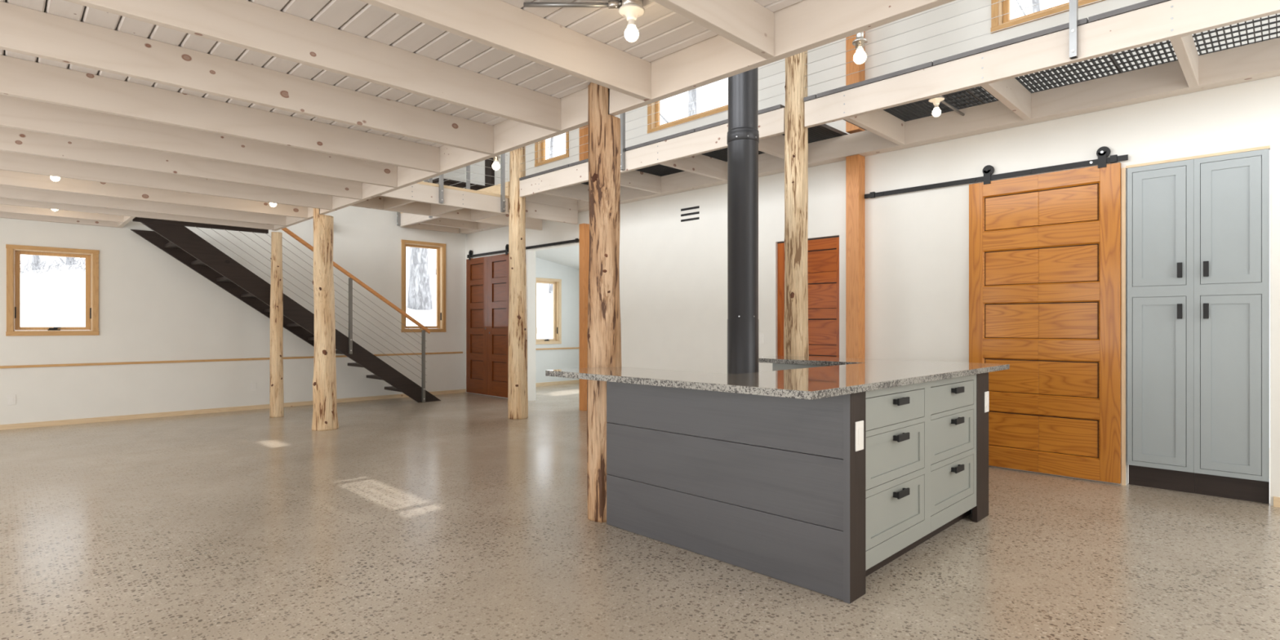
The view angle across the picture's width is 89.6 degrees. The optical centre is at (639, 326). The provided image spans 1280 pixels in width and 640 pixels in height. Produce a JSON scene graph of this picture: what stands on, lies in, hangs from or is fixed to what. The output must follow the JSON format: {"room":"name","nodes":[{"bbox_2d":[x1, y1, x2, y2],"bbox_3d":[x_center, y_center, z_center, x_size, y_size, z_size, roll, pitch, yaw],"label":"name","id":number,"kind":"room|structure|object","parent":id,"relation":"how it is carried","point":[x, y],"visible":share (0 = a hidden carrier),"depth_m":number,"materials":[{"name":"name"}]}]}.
{"room":"open-plan kitchen","nodes":[
{"label":"open-plan kitchen","id":0,"kind":"room"},
{"bbox_2d":[0,166,579,424],"bbox_3d":[-5.341,-1.490,9.155,0.200,5.300,12.200,0,0,45],"label":"wall","id":1,"kind":"structure","parent":0,"point":[153,306],"depth_m":8.66,"materials":[{"name":"white paint"}]},
{"bbox_2d":[5,244,98,336],"bbox_3d":[-6.880,-0.404,7.568,0.168,1.028,0.804,0,0,45],"label":"window","id":2,"kind":"structure","parent":1,"relation":"in","point":[14,252],"depth_m":7.51,"materials":[{"name":"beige wood"}]},
{"bbox_2d":[0,211,117,227],"bbox_3d":[-7.904,-1.308,6.390,0.065,0.196,4.255,0,0,45],"label":"joist","id":3,"kind":"object","parent":1,"relation":"attached to","point":[2,215],"visible":0.45,"depth_m":7.49,"materials":[{"name":"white wood"}]},
{"bbox_2d":[0,351,462,368],"bbox_3d":[-6.263,0.458,8.076,0.022,0.028,8.970,0,0,45],"label":"trim","id":4,"kind":"structure","parent":1,"relation":"attached to","point":[442,353],"depth_m":8.35,"materials":[{"name":"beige wood"}]},
{"bbox_2d":[0,389,466,430],"bbox_3d":[-6.244,1.131,8.098,0.018,0.058,9.028,0,0,45],"label":"baseboard","id":5,"kind":"structure","parent":1,"relation":"attached to","point":[33,424],"depth_m":8.38,"materials":[{"name":"brown wood"}]},
{"bbox_2d":[400,239,446,332],"bbox_3d":[-3.650,-0.653,10.799,0.168,1.507,0.788,0,0,45],"label":"window","id":6,"kind":"structure","parent":1,"relation":"in","point":[440,247],"depth_m":10.98,"materials":[{"name":"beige wood"}]},
{"bbox_2d":[401,222,459,233],"bbox_3d":[-3.500,-1.707,10.810,0.055,0.202,1.024,0,0,45],"label":"beam","id":7,"kind":"structure","parent":1,"relation":"attached to","point":[418,226],"depth_m":10.82,"materials":[{"name":"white wood"}]},
{"bbox_2d":[535,277,561,344],"bbox_3d":[-1.846,-0.290,12.604,0.168,1.280,0.658,0,0,45],"label":"window","id":8,"kind":"structure","parent":1,"relation":"in","point":[557,339],"depth_m":12.74,"materials":[{"name":"brown wood"}]},
{"bbox_2d":[535,379,579,386],"bbox_3d":[-2.016,1.125,12.329,0.018,0.070,2.610,0,0,45],"label":"baseboard","id":9,"kind":"structure","parent":1,"relation":"attached to","point":[576,381],"depth_m":12.70,"materials":[{"name":"brown wood"}]},
{"bbox_2d":[0,0,802,146],"bbox_3d":[-2.893,-1.438,2.410,12.700,0.064,5.720,0,0,45],"label":"ceiling","id":10,"kind":"structure","parent":0,"point":[662,31],"depth_m":3.16,"materials":[{"name":"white wood"}]},
{"bbox_2d":[0,204,123,222],"bbox_3d":[-7.532,-1.308,6.019,0.045,0.196,4.255,0,0,45],"label":"joist","id":11,"kind":"object","parent":10,"relation":"attached to","point":[3,208],"visible":0.45,"depth_m":7.12,"materials":[{"name":"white wood"}]},
{"bbox_2d":[117,215,134,227],"bbox_3d":[-6.008,-1.308,7.535,1.128,0.196,0.045,0,0,45],"label":"joist","id":12,"kind":"object","parent":11,"relation":"attached to","point":[126,220],"depth_m":7.51,"materials":[{"name":"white wood"}]},
{"bbox_2d":[523,0,644,41],"bbox_3d":[-0.241,-1.314,2.772,0.524,0.180,0.113,0,0,0],"label":"light bulb fixture","id":13,"kind":"object","parent":10,"relation":"attached to","point":[631,10],"visible":1,"depth_m":2.76,"materials":[{"name":"glass"}]},
{"bbox_2d":[535,244,579,269],"bbox_3d":[0.096,-1.393,10.317,5.850,0.595,2.770,0,0,45],"label":"ceiling","id":14,"kind":"structure","parent":0,"point":[569,256],"depth_m":12.00,"materials":[{"name":"white paint"}]},
{"bbox_2d":[0,383,1279,639],"bbox_3d":[-0.768,1.235,4.444,12.970,0.150,12.000,0,0,45],"label":"floor","id":15,"kind":"structure","parent":0,"point":[451,517],"depth_m":3.30,"materials":[{"name":"concrete"}]},
{"bbox_2d":[269,231,284,417],"bbox_3d":[-4.654,-0.020,8.264,0.167,2.360,0.166,0,0,45],"label":"log post","id":16,"kind":"object","parent":15,"relation":"on","point":[276,397],"visible":1,"depth_m":8.20,"materials":[{"name":"beige wood"}]},
{"bbox_2d":[130,222,440,402],"bbox_3d":[-4.713,-0.019,9.024,0.845,2.359,3.731,0,0,45],"label":"staircase","id":17,"kind":"structure","parent":15,"relation":"on","point":[179,242],"depth_m":8.51,"materials":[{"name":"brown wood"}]},
{"bbox_2d":[132,217,268,233],"bbox_3d":[-5.309,-1.320,7.862,0.045,0.240,1.385,0,0,45],"label":"header","id":18,"kind":"object","parent":17,"relation":"on","point":[135,219],"visible":0.36,"depth_m":7.82,"materials":[{"name":"brown wood"}]},
{"bbox_2d":[195,226,430,402],"bbox_3d":[-4.284,-0.321,8.806,0.060,2.952,2.999,0,0,45],"label":"stair railing","id":19,"kind":"object","parent":17,"relation":"attached to","point":[290,233],"visible":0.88,"depth_m":9.04,"materials":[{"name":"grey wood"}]},
{"bbox_2d":[311,208,338,431],"bbox_3d":[-3.499,-0.120,7.186,0.276,2.560,0.488,0,0,-30],"label":"log post","id":20,"kind":"object","parent":15,"relation":"on","point":[325,417],"visible":0.97,"depth_m":7.13,"materials":[{"name":"beige wood"}]},
{"bbox_2d":[507,146,528,419],"bbox_3d":[-1.544,-1.490,8.147,0.249,5.300,0.262,0,0,-28],"label":"log post","id":21,"kind":"object","parent":15,"relation":"on","point":[517,395],"visible":0.7,"depth_m":8.04,"materials":[{"name":"beige wood"}]},
{"bbox_2d":[579,223,589,410],"bbox_3d":[-0.759,-0.124,8.909,0.100,2.569,0.129,0,0,45],"label":"post","id":22,"kind":"object","parent":15,"relation":"on","point":[584,228],"visible":0.76,"depth_m":8.86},
{"bbox_2d":[525,201,577,224],"bbox_3d":[-1.201,-1.508,8.591,0.045,0.195,0.925,0,0,45],"label":"beam","id":23,"kind":"structure","parent":22,"relation":"on","point":[535,211],"depth_m":8.58,"materials":[{"name":"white wood"}]},
{"bbox_2d":[525,193,577,209],"bbox_3d":[-1.207,-1.707,8.589,0.050,0.202,0.924,0,0,45],"label":"joist","id":24,"kind":"object","parent":23,"relation":"on","point":[541,198],"visible":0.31,"depth_m":8.60,"materials":[{"name":"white wood"}]},
{"bbox_2d":[586,82,621,522],"bbox_3d":[-0.215,-0.120,3.841,0.209,2.560,0.342,0,0,0],"label":"log post","id":25,"kind":"object","parent":15,"relation":"on","point":[604,329],"visible":0.8,"depth_m":3.77,"materials":[{"name":"brown wood"}]},
{"bbox_2d":[727,67,759,373],"bbox_3d":[0.699,-1.490,4.377,0.320,5.300,0.320,0,0,45],"label":"pipe","id":26,"kind":"object","parent":15,"relation":"on","point":[743,135],"visible":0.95,"depth_m":4.29,"materials":[{"name":"metal"}]},
{"bbox_2d":[783,50,808,356],"bbox_3d":[1.283,-1.490,5.298,0.213,5.300,0.205,0,0,-33],"label":"log post","id":27,"kind":"object","parent":15,"relation":"on","point":[796,135],"visible":0.66,"depth_m":5.21,"materials":[{"name":"brown wood"}]},
{"bbox_2d":[520,107,784,197],"bbox_3d":[-0.137,-1.707,6.689,3.800,0.202,0.052,0,0,45],"label":"beam","id":28,"kind":"structure","parent":27,"relation":"attached to","point":[771,123],"depth_m":6.28,"materials":[{"name":"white wood"}]},
{"bbox_2d":[520,59,785,171],"bbox_3d":[-0.160,-2.220,6.673,3.830,1.209,0.086,0,0,45],"label":"railing","id":29,"kind":"object","parent":28,"relation":"attached to","point":[622,115],"visible":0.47,"depth_m":6.65,"materials":[{"name":"metal"}]},
{"bbox_2d":[804,0,1279,128],"bbox_3d":[2.521,-1.707,4.032,3.335,0.202,0.052,0,0,45],"label":"beam","id":30,"kind":"structure","parent":27,"relation":"attached to","point":[1172,19],"depth_m":4.01,"materials":[{"name":"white wood"}]},
{"bbox_2d":[804,0,1102,87],"bbox_3d":[2.498,-2.220,4.017,3.345,1.209,0.086,0,0,45],"label":"railing","id":31,"kind":"object","parent":30,"relation":"attached to","point":[1073,4],"visible":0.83,"depth_m":3.88,"materials":[{"name":"metal"}]},
{"bbox_2d":[606,372,988,604],"bbox_3d":[0.979,0.717,3.854,1.546,0.887,1.788,0,0,45],"label":"kitchen island","id":32,"kind":"object","parent":15,"relation":"on","point":[780,488],"visible":0.94,"depth_m":3.12,"materials":[{"name":"grey wood"}]},
{"bbox_2d":[545,355,1009,399],"bbox_3d":[0.891,0.257,3.850,1.717,0.031,2.445,0,0,45],"label":"island countertop","id":33,"kind":"structure","parent":32,"relation":"on","point":[842,375],"depth_m":3.15,"materials":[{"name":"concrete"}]},
{"bbox_2d":[855,420,863,451],"bbox_3d":[0.936,0.467,2.745,0.009,0.125,0.072,0,0,45],"label":"power outlet","id":34,"kind":"object","parent":32,"relation":"attached to","point":[859,424],"visible":1,"depth_m":2.74,"materials":[{"name":"white plastic"}]},
{"bbox_2d":[984,391,989,412],"bbox_3d":[2.109,0.460,3.918,0.009,0.125,0.072,0,0,45],"label":"power outlet","id":35,"kind":"object","parent":32,"relation":"attached to","point":[986,393],"visible":1,"depth_m":3.91,"materials":[{"name":"white plastic"}]},
{"bbox_2d":[772,363,827,370],"bbox_3d":[1.399,0.717,4.696,0.740,0.887,0.420,0,0,45],"label":"base cabinet","id":36,"kind":"object","parent":15,"relation":"on","point":[775,366],"visible":0.04,"depth_m":4.71,"materials":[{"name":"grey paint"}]},
{"bbox_2d":[845,154,865,358],"bbox_3d":[2.042,-0.223,6.110,0.130,2.765,0.129,0,0,45],"label":"post","id":37,"kind":"object","parent":15,"relation":"on","point":[855,164],"visible":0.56,"depth_m":6.06,"materials":[{"name":"wood"}]},
{"bbox_2d":[1127,159,1195,493],"bbox_3d":[3.714,0.007,4.599,0.368,2.306,0.186,0,0,45],"label":"tall cabinet","id":38,"kind":"object","parent":15,"relation":"on","point":[1160,197],"visible":1,"depth_m":4.56,"materials":[{"name":"blue paint"}]},
{"bbox_2d":[1193,148,1269,503],"bbox_3d":[3.976,0.007,4.338,0.370,2.306,0.186,0,0,45],"label":"tall cabinet","id":39,"kind":"object","parent":15,"relation":"on","point":[1231,192],"visible":1,"depth_m":4.29,"materials":[{"name":"blue paint"}]},
{"bbox_2d":[465,0,1279,506],"bbox_3d":[1.575,-1.490,6.774,12.950,5.300,0.150,0,0,45],"label":"wall","id":40,"kind":"structure","parent":0,"point":[673,273],"depth_m":5.90,"materials":[{"name":"white paint"}]},
{"bbox_2d":[484,157,494,186],"bbox_3d":[-2.493,-3.225,10.690,0.200,1.830,0.058,0,0,45],"label":"board","id":41,"kind":"object","parent":40,"relation":"attached to","point":[488,163],"visible":0.14,"depth_m":10.64,"materials":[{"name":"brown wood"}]},
{"bbox_2d":[466,238,579,257],"bbox_3d":[-1.911,-1.208,10.119,3.050,0.054,0.046,0,0,45],"label":"barn door track","id":42,"kind":"object","parent":40,"relation":"attached to","point":[576,240],"visible":0.81,"depth_m":9.75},
{"bbox_2d":[466,244,509,397],"bbox_3d":[-2.525,-0.083,10.725,1.375,2.456,0.047,0,0,45],"label":"barn door","id":43,"kind":"structure","parent":42,"relation":"hanging from","point":[487,277],"depth_m":10.71,"materials":[{"name":"brown wood"}]},
{"bbox_2d":[534,131,568,167],"bbox_3d":[-1.263,-2.683,9.591,0.814,0.515,0.158,0,0,45],"label":"window","id":44,"kind":"structure","parent":40,"relation":"in","point":[540,153],"depth_m":9.79,"materials":[{"name":"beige wood"}]},
{"bbox_2d":[579,124,588,160],"bbox_3d":[-0.759,-2.990,8.909,0.100,2.300,0.129,0,0,45],"label":"post","id":45,"kind":"object","parent":40,"relation":"attached to","point":[584,131],"visible":0.02,"depth_m":8.86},
{"bbox_2d":[647,101,728,133],"bbox_3d":[0.664,-2.812,7.665,1.466,0.775,0.158,0,0,45],"label":"window","id":46,"kind":"structure","parent":40,"relation":"in","point":[653,108],"depth_m":7.98,"materials":[{"name":"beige wood"}]},
{"bbox_2d":[680,205,699,222],"bbox_3d":[0.593,-1.330,7.649,0.285,0.156,0.005,0,0,45],"label":"air vent","id":47,"kind":"object","parent":40,"relation":"in","point":[698,206],"visible":1,"depth_m":7.64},
{"bbox_2d":[777,236,839,357],"bbox_3d":[1.724,0.138,6.588,0.719,2.025,0.036,0,0,45],"label":"door","id":48,"kind":"structure","parent":40,"relation":"in","point":[823,255],"depth_m":6.49,"materials":[{"name":"red wood"}]},
{"bbox_2d":[845,31,865,133],"bbox_3d":[2.042,-2.990,6.110,0.130,2.300,0.129,0,0,45],"label":"post","id":49,"kind":"object","parent":40,"relation":"attached to","point":[851,67],"visible":0.44,"depth_m":6.07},
{"bbox_2d":[459,37,1279,234],"bbox_3d":[0.714,-1.707,7.423,10.685,0.202,0.141,0,0,45],"label":"beam","id":50,"kind":"structure","parent":40,"relation":"attached to","point":[1261,60],"depth_m":4.95,"materials":[{"name":"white wood"}]},
{"bbox_2d":[419,217,477,230],"bbox_3d":[-3.081,-1.707,10.392,0.050,0.202,1.024,0,0,45],"label":"joist","id":51,"kind":"object","parent":50,"relation":"attached to","point":[446,222],"visible":0.51,"depth_m":10.42,"materials":[{"name":"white wood"}]},
{"bbox_2d":[400,213,440,226],"bbox_3d":[-3.033,-1.707,9.584,2.340,0.202,0.050,0,0,45],"label":"beam","id":52,"kind":"structure","parent":51,"relation":"attached to","point":[406,219],"depth_m":10.08,"materials":[{"name":"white wood"}]},
{"bbox_2d":[396,164,476,226],"bbox_3d":[-3.070,-2.220,9.582,2.370,1.209,0.086,0,0,45],"label":"landing railing","id":53,"kind":"object","parent":52,"relation":"attached to","point":[430,180],"visible":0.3,"depth_m":9.61,"materials":[{"name":"metal"}]},
{"bbox_2d":[400,199,509,213],"bbox_3d":[-2.690,-1.825,9.962,2.390,0.031,1.070,0,0,45],"label":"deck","id":54,"kind":"object","parent":52,"relation":"on","point":[508,199],"visible":0.14,"depth_m":9.68,"materials":[{"name":"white wood"}]},
{"bbox_2d":[432,177,487,190],"bbox_3d":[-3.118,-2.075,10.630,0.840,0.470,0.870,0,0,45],"label":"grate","id":55,"kind":"object","parent":54,"relation":"on","point":[450,182],"visible":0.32,"depth_m":10.28,"materials":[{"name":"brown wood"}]},
{"bbox_2d":[519,164,588,185],"bbox_3d":[-0.723,-1.824,8.090,0.972,0.030,1.222,0,0,45],"label":"steel grating","id":56,"kind":"object","parent":50,"relation":"on","point":[567,165],"visible":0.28,"depth_m":7.66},
{"bbox_2d":[541,183,588,201],"bbox_3d":[-0.820,-1.707,8.132,0.050,0.202,1.024,0,0,45],"label":"joist","id":57,"kind":"object","parent":50,"relation":"attached to","point":[580,191],"visible":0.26,"depth_m":8.09,"materials":[{"name":"brown wood"}]},
{"bbox_2d":[568,147,684,176],"bbox_3d":[-0.047,-1.824,7.415,0.922,0.030,1.222,0,0,45],"label":"steel grating","id":58,"kind":"object","parent":50,"relation":"on","point":[659,170],"visible":0.22,"depth_m":7.48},
{"bbox_2d":[620,170,661,193],"bbox_3d":[-0.124,-1.707,7.437,0.050,0.202,1.024,0,0,45],"label":"joist","id":59,"kind":"object","parent":50,"relation":"attached to","point":[637,180],"visible":0.51,"depth_m":7.55,"materials":[{"name":"brown wood"}]},
{"bbox_2d":[625,128,761,161],"bbox_3d":[0.611,-1.824,6.757,0.922,0.030,1.222,0,0,45],"label":"steel grating","id":60,"kind":"object","parent":50,"relation":"on","point":[721,154],"visible":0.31,"depth_m":6.57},
{"bbox_2d":[660,154,726,180],"bbox_3d":[0.571,-1.707,6.742,0.050,0.202,1.024,0,0,45],"label":"joist","id":61,"kind":"object","parent":50,"relation":"attached to","point":[700,164],"visible":0.71,"depth_m":6.80,"materials":[{"name":"brown wood"}]},
{"bbox_2d":[758,134,784,159],"bbox_3d":[1.266,-1.707,6.047,0.050,0.202,1.024,0,0,45],"label":"joist","id":62,"kind":"object","parent":50,"relation":"attached to","point":[774,145],"visible":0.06,"depth_m":5.99,"materials":[{"name":"brown wood"}]},
{"bbox_2d":[694,104,848,153],"bbox_3d":[1.268,-1.824,6.100,0.922,0.030,1.222,0,0,45],"label":"steel grating","id":63,"kind":"object","parent":50,"relation":"on","point":[824,131],"visible":0.25,"depth_m":5.98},
{"bbox_2d":[844,110,904,145],"bbox_3d":[1.961,-1.707,5.352,0.050,0.202,1.024,0,0,45],"label":"joist","id":64,"kind":"object","parent":50,"relation":"attached to","point":[882,123],"visible":0.71,"depth_m":5.40,"materials":[{"name":"brown wood"}]},
{"bbox_2d":[816,61,983,121],"bbox_3d":[2.144,-1.824,5.225,0.891,0.030,1.222,0,0,45],"label":"steel grating","id":65,"kind":"object","parent":50,"relation":"on","point":[960,100],"visible":0.3,"depth_m":5.23,"materials":[{"name":"metal"}]},
{"bbox_2d":[928,95,964,116],"bbox_3d":[2.457,-1.722,5.125,0.114,0.234,0.637,0,0,45],"label":"light bulb fixture","id":66,"kind":"object","parent":65,"relation":"hanging from","point":[936,100],"visible":0.94,"depth_m":4.93,"materials":[{"name":"silver metal"}]},
{"bbox_2d":[981,77,1031,119],"bbox_3d":[2.657,-1.707,4.657,0.050,0.202,1.024,0,0,45],"label":"joist","id":67,"kind":"object","parent":50,"relation":"attached to","point":[1011,93],"visible":0.71,"depth_m":4.68,"materials":[{"name":"brown wood"}]},
{"bbox_2d":[933,17,1120,103],"bbox_3d":[2.779,-1.824,4.590,0.891,0.030,1.222,0,0,45],"label":"steel grating","id":68,"kind":"object","parent":50,"relation":"on","point":[981,95],"visible":0.27,"depth_m":4.60,"materials":[{"name":"metal"}]},
{"bbox_2d":[1088,0,1279,72],"bbox_3d":[3.415,-1.824,3.954,0.891,0.030,1.222,0,0,45],"label":"steel grating","id":69,"kind":"object","parent":50,"relation":"on","point":[1149,2],"visible":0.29,"depth_m":4.12,"materials":[{"name":"metal"}]},
{"bbox_2d":[1169,34,1198,87],"bbox_3d":[3.352,-1.707,3.962,0.050,0.202,1.024,0,0,45],"label":"joist","id":70,"kind":"object","parent":50,"relation":"attached to","point":[1184,47],"visible":0.71,"depth_m":3.96,"materials":[{"name":"brown wood"}]},
{"bbox_2d":[864,154,1128,198],"bbox_3d":[2.831,-1.225,5.379,2.000,0.054,0.046,0,0,45],"label":"barn door track","id":71,"kind":"object","parent":40,"relation":"attached to","point":[1113,158],"visible":1,"depth_m":5.23,"materials":[{"name":"black metal"}]},
{"bbox_2d":[968,146,1120,484],"bbox_3d":[3.139,-0.090,5.066,1.032,2.476,0.048,0,0,45],"label":"barn door","id":72,"kind":"structure","parent":71,"relation":"hanging from","point":[1045,249],"depth_m":5.01,"materials":[{"name":"brown wood"}]},
{"bbox_2d":[991,0,1104,33],"bbox_3d":[3.364,-2.730,4.966,1.170,0.620,0.158,0,0,45],"label":"window","id":73,"kind":"structure","parent":40,"relation":"in","point":[1002,7],"depth_m":5.23,"materials":[{"name":"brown wood"}]},
{"bbox_2d":[1121,167,1125,485],"bbox_3d":[3.537,0.003,4.713,0.024,2.315,0.032,0,0,45],"label":"trim","id":74,"kind":"structure","parent":40,"relation":"attached to","point":[1123,170],"depth_m":4.70,"materials":[{"name":"brown wood"}]},
{"bbox_2d":[1125,145,1270,168],"bbox_3d":[3.812,-1.158,4.438,0.749,0.018,0.032,0,0,45],"label":"trim","id":75,"kind":"structure","parent":40,"relation":"attached to","point":[1268,146],"depth_m":4.40,"materials":[{"name":"brown wood"}]},
{"bbox_3d":[-1.758,-4.215,3.581,13.150,0.150,9.380,0,0,45],"label":"ceiling","id":76,"kind":"structure","parent":0,"visible":0},
{"bbox_2d":[492,155,500,169],"bbox_3d":[-1.182,-2.711,5.296,0.072,2.858,0.072,0,0,-15],"label":"pendant lamp","id":77,"kind":"object","parent":76,"relation":"hanging from","point":[495,166],"visible":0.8,"depth_m":5.28,"materials":[{"name":"glass"}]},
{"bbox_2d":[852,31,867,64],"bbox_3d":[1.095,-2.724,3.211,0.072,2.832,0.072,0,0,-15],"label":"pendant lamp","id":78,"kind":"object","parent":76,"relation":"hanging from","point":[860,56],"visible":0.86,"depth_m":3.19,"materials":[{"name":"glass"}]},
{"bbox_2d":[852,31,867,49],"bbox_3d":[1.095,-1.455,3.211,0.072,0.140,0.072,0,0,45],"label":"socket","id":79,"kind":"object","parent":78,"relation":"attached to","point":[860,42],"depth_m":3.19,"materials":[{"name":"silver metal"}]},
{"bbox_3d":[2.740,-1.490,-1.021,0.120,5.300,9.230,0,0,45],"label":"wall","id":80,"kind":"structure","parent":0,"visible":0},
{"bbox_2d":[272,0,955,231],"bbox_3d":[-0.517,-1.325,4.052,11.660,0.230,0.050,0,0,45],"label":"header beam","id":81,"kind":"structure","parent":80,"relation":"attached to","point":[804,25],"depth_m":3.19,"materials":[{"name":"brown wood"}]},
{"bbox_2d":[0,197,274,230],"bbox_3d":[-6.611,-1.308,6.099,0.045,0.196,5.670,0,0,45],"label":"joist","id":82,"kind":"object","parent":81,"relation":"attached to","point":[4,201],"visible":0.45,"depth_m":7.08,"materials":[{"name":"brown wood"}]},
{"bbox_2d":[0,184,285,226],"bbox_3d":[-6.282,-1.308,5.770,0.045,0.196,5.670,0,0,45],"label":"joist","id":83,"kind":"object","parent":81,"relation":"attached to","point":[6,191],"visible":0.55,"depth_m":6.73,"materials":[{"name":"brown wood"}]},
{"bbox_2d":[0,169,307,218],"bbox_3d":[-5.741,-1.308,5.229,0.045,0.196,5.670,0,0,45],"label":"joist","id":84,"kind":"object","parent":81,"relation":"attached to","point":[8,178],"visible":0.55,"depth_m":6.18,"materials":[{"name":"brown wood"}]},
{"bbox_2d":[0,151,332,209],"bbox_3d":[-5.214,-1.308,4.703,0.045,0.196,5.670,0,0,45],"label":"joist","id":85,"kind":"object","parent":81,"relation":"attached to","point":[9,161],"visible":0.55,"depth_m":5.64,"materials":[{"name":"brown wood"}]},
{"bbox_2d":[0,126,361,199],"bbox_3d":[-4.670,-1.308,4.158,0.045,0.196,5.670,0,0,45],"label":"joist","id":86,"kind":"object","parent":81,"relation":"attached to","point":[11,140],"visible":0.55,"depth_m":5.07,"materials":[{"name":"brown wood"}]},
{"bbox_2d":[0,94,396,187],"bbox_3d":[-4.132,-1.308,3.621,0.045,0.196,5.670,0,0,45],"label":"joist","id":87,"kind":"object","parent":81,"relation":"attached to","point":[15,113],"visible":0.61,"depth_m":4.50,"materials":[{"name":"brown wood"}]},
{"bbox_2d":[0,54,439,173],"bbox_3d":[-3.595,-1.308,3.084,0.045,0.196,5.670,0,0,45],"label":"joist","id":88,"kind":"object","parent":81,"relation":"attached to","point":[19,77],"visible":1,"depth_m":3.94,"materials":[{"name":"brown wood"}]},
{"bbox_2d":[0,0,493,155],"bbox_3d":[-3.047,-1.308,2.536,0.045,0.196,5.670,0,0,45],"label":"joist","id":89,"kind":"object","parent":81,"relation":"attached to","point":[23,30],"visible":1,"depth_m":3.36,"materials":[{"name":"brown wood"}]},
{"bbox_2d":[63,0,560,132],"bbox_3d":[-2.509,-1.308,1.999,0.045,0.196,5.670,0,0,45],"label":"joist","id":90,"kind":"object","parent":81,"relation":"attached to","point":[242,24],"visible":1,"depth_m":3.04,"materials":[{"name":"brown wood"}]},
{"bbox_2d":[380,183,507,214],"bbox_3d":[-2.392,-1.508,7.399,0.046,0.195,2.025,0,0,45],"label":"beam","id":91,"kind":"structure","parent":81,"relation":"attached to","point":[415,192],"depth_m":7.55,"materials":[{"name":"brown wood"}]},
{"bbox_2d":[383,196,414,209],"bbox_3d":[-2.816,-1.508,7.540,0.751,0.195,0.045,0,0,45],"label":"joist","id":92,"kind":"object","parent":91,"relation":"attached to","point":[388,202],"visible":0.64,"depth_m":7.61,"materials":[{"name":"brown wood"}]},
{"bbox_2d":[430,203,462,215],"bbox_3d":[-2.389,-1.508,7.968,0.751,0.195,0.045,0,0,45],"label":"joist","id":93,"kind":"object","parent":91,"relation":"attached to","point":[435,209],"visible":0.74,"depth_m":8.05,"materials":[{"name":"brown wood"}]},
{"bbox_2d":[416,181,509,199],"bbox_3d":[-2.645,-1.623,7.684,0.795,0.033,2.070,0,0,45],"label":"bridge deck","id":94,"kind":"object","parent":91,"relation":"on","point":[421,182],"visible":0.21,"depth_m":7.67,"materials":[{"name":"brown wood"}]},
{"bbox_2d":[477,181,509,195],"bbox_3d":[-1.927,-1.740,8.477,0.770,0.199,0.043,0,0,45],"label":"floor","id":95,"kind":"structure","parent":94,"relation":"on","point":[495,188],"depth_m":8.38,"materials":[{"name":"brown wood"}]},
{"bbox_2d":[439,153,507,212],"bbox_3d":[-2.365,-2.022,7.383,0.076,1.205,1.980,0,0,45],"label":"bridge railing","id":96,"kind":"object","parent":91,"relation":"attached to","point":[503,162],"visible":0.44,"depth_m":8.01,"materials":[{"name":"metal"}]},
{"bbox_2d":[471,208,504,221],"bbox_3d":[-1.982,-1.508,8.375,0.751,0.195,0.045,0,0,45],"label":"joist","id":97,"kind":"object","parent":91,"relation":"attached to","point":[476,215],"visible":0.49,"depth_m":8.44,"materials":[{"name":"brown wood"}]},
{"bbox_2d":[351,195,542,230],"bbox_3d":[-2.560,-1.508,8.363,0.045,0.195,3.150,0,0,45],"label":"beam","id":98,"kind":"structure","parent":81,"relation":"attached to","point":[377,202],"depth_m":8.37,"materials":[{"name":"brown wood"}]},
{"bbox_2d":[423,164,472,189],"bbox_3d":[-2.958,-2.022,7.997,0.080,1.205,2.010,0,0,45],"label":"bridge railing","id":99,"kind":"object","parent":98,"relation":"attached to","point":[468,167],"visible":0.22,"depth_m":8.65,"materials":[{"name":"metal"}]},
{"bbox_2d":[359,0,650,101],"bbox_3d":[-1.960,-1.308,1.450,0.045,0.196,5.670,0,0,45],"label":"joist","id":100,"kind":"object","parent":81,"relation":"attached to","point":[499,24],"visible":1,"depth_m":2.90,"materials":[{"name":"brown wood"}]},
{"bbox_2d":[652,0,774,58],"bbox_3d":[-1.415,-1.308,0.905,0.045,0.196,5.670,0,0,45],"label":"joist","id":101,"kind":"object","parent":81,"relation":"attached to","point":[747,24],"visible":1,"depth_m":2.70,"materials":[{"name":"brown wood"}]},
{"label":"outside","id":102,"kind":"structure","parent":0,"visible":0},
{"bbox_2d":[20,257,1270,447],"bbox_3d":[-8.492,-1.255,25.453,60.000,5.469,56.000,0,0,45],"label":"snow ground","id":103,"kind":"structure","parent":102,"point":[57,299],"depth_m":15.25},
{"bbox_2d":[31,255,39,270],"bbox_3d":[-19.091,-6.186,19.879,3.533,9.003,1.404,0,0,4],"label":"bare tree","id":104,"kind":"object","parent":103,"relation":"on","point":[34,260],"visible":0.02,"depth_m":20.38,"materials":[{"name":"grey plant"}]},
{"bbox_2d":[20,254,85,275],"bbox_3d":[-18.607,-2.091,20.673,4.812,1.434,6.326,0,0,45],"label":"brushwood","id":105,"kind":"object","parent":103,"relation":"on","point":[42,264],"visible":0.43,"depth_m":20.18,"materials":[{"name":"grey plant"}]},
{"bbox_2d":[407,247,432,310],"bbox_3d":[-5.233,-4.863,16.329,2.133,9.017,3.521,0,0,-1],"label":"bare tree","id":106,"kind":"object","parent":103,"relation":"on","point":[420,296],"visible":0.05,"depth_m":15.92,"materials":[{"name":"grey plant"}]},
{"bbox_2d":[545,137,564,293],"bbox_3d":[-2.792,-5.960,19.901,4.301,10.003,2.877,0,0,45],"label":"bare tree","id":107,"kind":"object","parent":103,"relation":"on","point":[550,287],"visible":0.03,"depth_m":20.09,"materials":[{"name":"grey plant"}]},
{"bbox_2d":[659,88,696,123],"bbox_3d":[1.542,-4.702,15.638,3.117,11.699,4.303,0,0,20],"label":"bare tree","id":108,"kind":"object","parent":103,"relation":"on","point":[692,95],"visible":0.06,"depth_m":15.58,"materials":[{"name":"grey plant"}]},
{"bbox_2d":[1015,0,1039,15],"bbox_3d":[7.021,-3.852,11.834,2.623,10.020,2.958,0,0,-20],"label":"bare tree","id":109,"kind":"object","parent":103,"relation":"on","point":[1036,8],"visible":0.02,"depth_m":11.33,"materials":[{"name":"grey plant"}]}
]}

